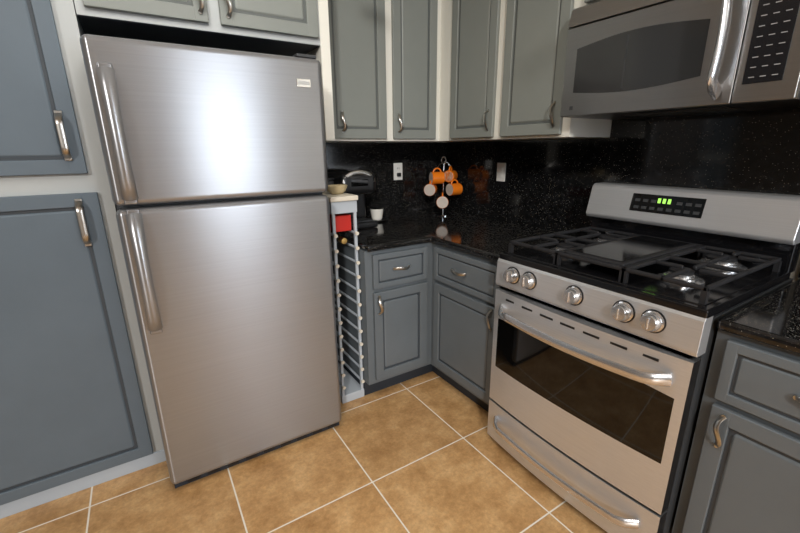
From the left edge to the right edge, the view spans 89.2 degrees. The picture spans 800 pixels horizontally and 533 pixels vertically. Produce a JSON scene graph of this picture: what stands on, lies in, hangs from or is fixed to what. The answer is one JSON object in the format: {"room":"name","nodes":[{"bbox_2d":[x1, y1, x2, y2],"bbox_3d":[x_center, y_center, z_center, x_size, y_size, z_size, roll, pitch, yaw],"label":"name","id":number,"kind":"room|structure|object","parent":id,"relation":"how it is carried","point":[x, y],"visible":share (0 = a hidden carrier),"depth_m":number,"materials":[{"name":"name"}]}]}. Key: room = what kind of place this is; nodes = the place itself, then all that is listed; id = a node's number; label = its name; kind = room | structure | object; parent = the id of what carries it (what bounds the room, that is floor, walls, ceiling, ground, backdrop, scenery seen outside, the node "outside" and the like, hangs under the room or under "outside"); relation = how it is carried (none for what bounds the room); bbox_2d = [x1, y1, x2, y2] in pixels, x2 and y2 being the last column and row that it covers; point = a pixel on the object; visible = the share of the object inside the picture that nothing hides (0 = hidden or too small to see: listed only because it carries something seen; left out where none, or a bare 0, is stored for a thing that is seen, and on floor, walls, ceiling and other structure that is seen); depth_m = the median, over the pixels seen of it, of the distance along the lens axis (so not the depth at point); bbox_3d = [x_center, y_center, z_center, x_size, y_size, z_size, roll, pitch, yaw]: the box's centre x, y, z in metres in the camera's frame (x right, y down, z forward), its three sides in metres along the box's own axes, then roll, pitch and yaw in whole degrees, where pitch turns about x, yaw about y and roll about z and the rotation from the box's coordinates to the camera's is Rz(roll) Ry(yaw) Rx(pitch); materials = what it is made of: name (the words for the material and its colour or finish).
{"room":"kitchen","nodes":[
{"label":"kitchen","id":0,"kind":"room"},
{"bbox_2d":[0,371,607,532],"bbox_3d":[0.200,1.337,0.329,3.750,0.001,5.300,-11,19,-31],"label":"floor","id":1,"kind":"structure","parent":0,"point":[426,453],"depth_m":1.71,"materials":[{"name":"tile"}]},
{"bbox_2d":[0,0,165,518],"bbox_3d":[-1.788,-0.182,1.443,1.305,2.330,0.654,-11,19,-31],"label":"pantry","id":2,"kind":"object","parent":1,"relation":"on","point":[77,409],"visible":1,"depth_m":1.51,"materials":[{"name":"grey wood"}]},
{"bbox_2d":[80,34,340,487],"bbox_3d":[-0.827,-0.028,1.950,0.776,1.734,0.875,-11,19,-31],"label":"refrigerator","id":3,"kind":"object","parent":1,"relation":"on","point":[215,160],"visible":1,"depth_m":1.58,"materials":[{"name":"grey metal"}]},
{"bbox_2d":[322,191,364,403],"bbox_3d":[-0.423,0.143,2.383,0.150,1.155,0.592,-11,19,-31],"label":"wine rack","id":4,"kind":"object","parent":1,"relation":"on","point":[340,207],"visible":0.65,"depth_m":2.15,"materials":[{"name":"grey wood"}]},
{"bbox_2d":[327,184,346,193],"bbox_3d":[-0.326,-0.396,2.085,0.113,0.042,0.113,-11,19,-31],"label":"bowl","id":5,"kind":"object","parent":4,"relation":"on","point":[337,189],"visible":0.94,"depth_m":2.05,"materials":[{"name":"beige ceramic"}]},
{"bbox_2d":[331,242,430,394],"bbox_3d":[-0.198,0.235,2.563,0.388,0.874,0.728,-11,19,-31],"label":"base cabinet","id":6,"kind":"object","parent":1,"relation":"on","point":[425,308],"depth_m":2.27,"materials":[{"name":"grey wood"}]},
{"bbox_2d":[326,143,429,251],"bbox_3d":[-0.239,-0.435,2.331,0.450,0.541,0.749,-11,19,-31],"label":"countertop","id":7,"kind":"structure","parent":6,"relation":"on","point":[403,201],"depth_m":2.77,"materials":[{"name":"black stone"}]},
{"bbox_2d":[327,170,377,229],"bbox_3d":[-0.330,-0.422,2.507,0.286,0.347,0.292,-11,19,-31],"label":"coffee maker","id":8,"kind":"object","parent":7,"relation":"on","point":[360,183],"visible":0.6,"depth_m":2.40,"materials":[{"name":"black plastic"}]},
{"bbox_2d":[369,207,387,220],"bbox_3d":[-0.155,-0.350,2.727,0.153,0.082,0.153,-11,19,-31],"label":"cup","id":9,"kind":"object","parent":7,"relation":"on","point":[376,213],"visible":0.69,"depth_m":2.70,"materials":[{"name":"white ceramic"}]},
{"bbox_2d":[431,242,502,411],"bbox_3d":[0.622,0.299,2.314,0.678,0.874,0.538,-11,19,-31],"label":"base cabinet","id":10,"kind":"object","parent":1,"relation":"on","point":[463,284],"depth_m":2.14,"materials":[{"name":"grey wood"}]},
{"bbox_2d":[426,108,799,353],"bbox_3d":[0.875,-0.327,1.663,0.717,0.685,3.077,-11,19,-31],"label":"countertop","id":11,"kind":"structure","parent":10,"relation":"on","point":[545,187],"depth_m":1.94,"materials":[{"name":"black stone"}]},
{"bbox_2d":[393,163,401,179],"bbox_3d":[-0.009,-0.665,2.838,0.072,0.116,0.024,-11,19,-31],"label":"electrical outlet plate","id":12,"kind":"object","parent":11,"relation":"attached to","point":[397,166],"depth_m":2.84,"materials":[{"name":"white plastic"}]},
{"bbox_2d":[424,157,462,215],"bbox_3d":[0.295,-0.567,2.871,0.251,0.409,0.196,-11,19,-31],"label":"mug tree","id":13,"kind":"object","parent":11,"relation":"on","point":[441,177],"visible":1,"depth_m":2.83,"materials":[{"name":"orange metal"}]},
{"bbox_2d":[496,163,505,181],"bbox_3d":[0.648,-0.606,2.605,0.009,0.116,0.072,-11,19,-31],"label":"electrical outlet plate","id":14,"kind":"object","parent":11,"relation":"attached to","point":[501,168],"depth_m":2.60,"materials":[{"name":"white"}]},
{"bbox_2d":[487,182,799,532],"bbox_3d":[0.901,0.308,1.682,0.799,1.205,0.782,-11,19,-31],"label":"range","id":15,"kind":"object","parent":1,"relation":"on","point":[605,330],"visible":1,"depth_m":1.45,"materials":[{"name":"grey metal"}]},
{"bbox_2d":[672,329,799,532],"bbox_3d":[1.435,0.659,1.050,0.708,0.874,0.966,-11,19,-31],"label":"base cabinet","id":16,"kind":"object","parent":1,"relation":"on","point":[742,473],"visible":1,"depth_m":1.14,"materials":[{"name":"grey wood"}]},
{"bbox_2d":[325,142,446,142],"bbox_3d":[-1.228,-0.448,2.142,3.750,2.440,0.001,-11,19,-31],"label":"wall","id":17,"kind":"structure","parent":0,"point":[385,142],"depth_m":2.77,"materials":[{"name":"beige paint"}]},
{"bbox_2d":[74,0,334,139],"bbox_3d":[-0.855,-1.039,1.817,0.919,0.910,0.648,-11,19,-31],"label":"upper cabinet","id":18,"kind":"object","parent":17,"relation":"attached to","point":[285,27],"visible":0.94,"depth_m":1.64,"materials":[{"name":"grey wood"}]},
{"bbox_2d":[325,0,392,141],"bbox_3d":[-0.347,-1.182,2.291,0.463,0.910,0.352,-11,19,-31],"label":"upper cabinet","id":19,"kind":"object","parent":17,"relation":"attached to","point":[360,31],"depth_m":2.21,"materials":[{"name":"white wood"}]},
{"bbox_2d":[393,0,440,141],"bbox_3d":[-0.011,-1.245,2.494,0.333,0.910,0.352,-11,19,-31],"label":"upper cabinet","id":20,"kind":"object","parent":17,"relation":"attached to","point":[440,70],"depth_m":2.38,"materials":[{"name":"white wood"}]},
{"bbox_2d":[447,137,799,281],"bbox_3d":[1.773,-0.129,0.946,0.001,2.440,5.300,-11,19,-31],"label":"wall","id":21,"kind":"structure","parent":0,"point":[794,275],"depth_m":1.51,"materials":[{"name":"beige paint"}]},
{"bbox_2d":[437,0,496,141],"bbox_3d":[0.517,-1.206,2.343,0.352,0.910,0.516,-11,19,-31],"label":"upper cabinet","id":22,"kind":"object","parent":21,"relation":"attached to","point":[468,27],"depth_m":2.27,"materials":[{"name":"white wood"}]},
{"bbox_2d":[493,0,611,140],"bbox_3d":[0.772,-1.096,1.955,0.352,0.910,0.438,-11,19,-31],"label":"upper cabinet","id":23,"kind":"object","parent":21,"relation":"attached to","point":[532,35],"depth_m":1.92,"materials":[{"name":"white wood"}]},
{"bbox_2d":[581,0,600,6],"bbox_3d":[1.007,-1.235,1.523,0.352,0.405,0.452,-11,19,-31],"label":"upper cabinet","id":24,"kind":"object","parent":21,"relation":"attached to","point":[583,2],"depth_m":1.65,"materials":[{"name":"white"}]},
{"bbox_2d":[560,0,799,119],"bbox_3d":[1.024,-0.780,1.463,0.483,0.419,0.766,-11,19,-31],"label":"microwave","id":25,"kind":"object","parent":24,"relation":"attached to","point":[627,59],"visible":1,"depth_m":1.35,"materials":[{"name":"silver metal"}]}
]}

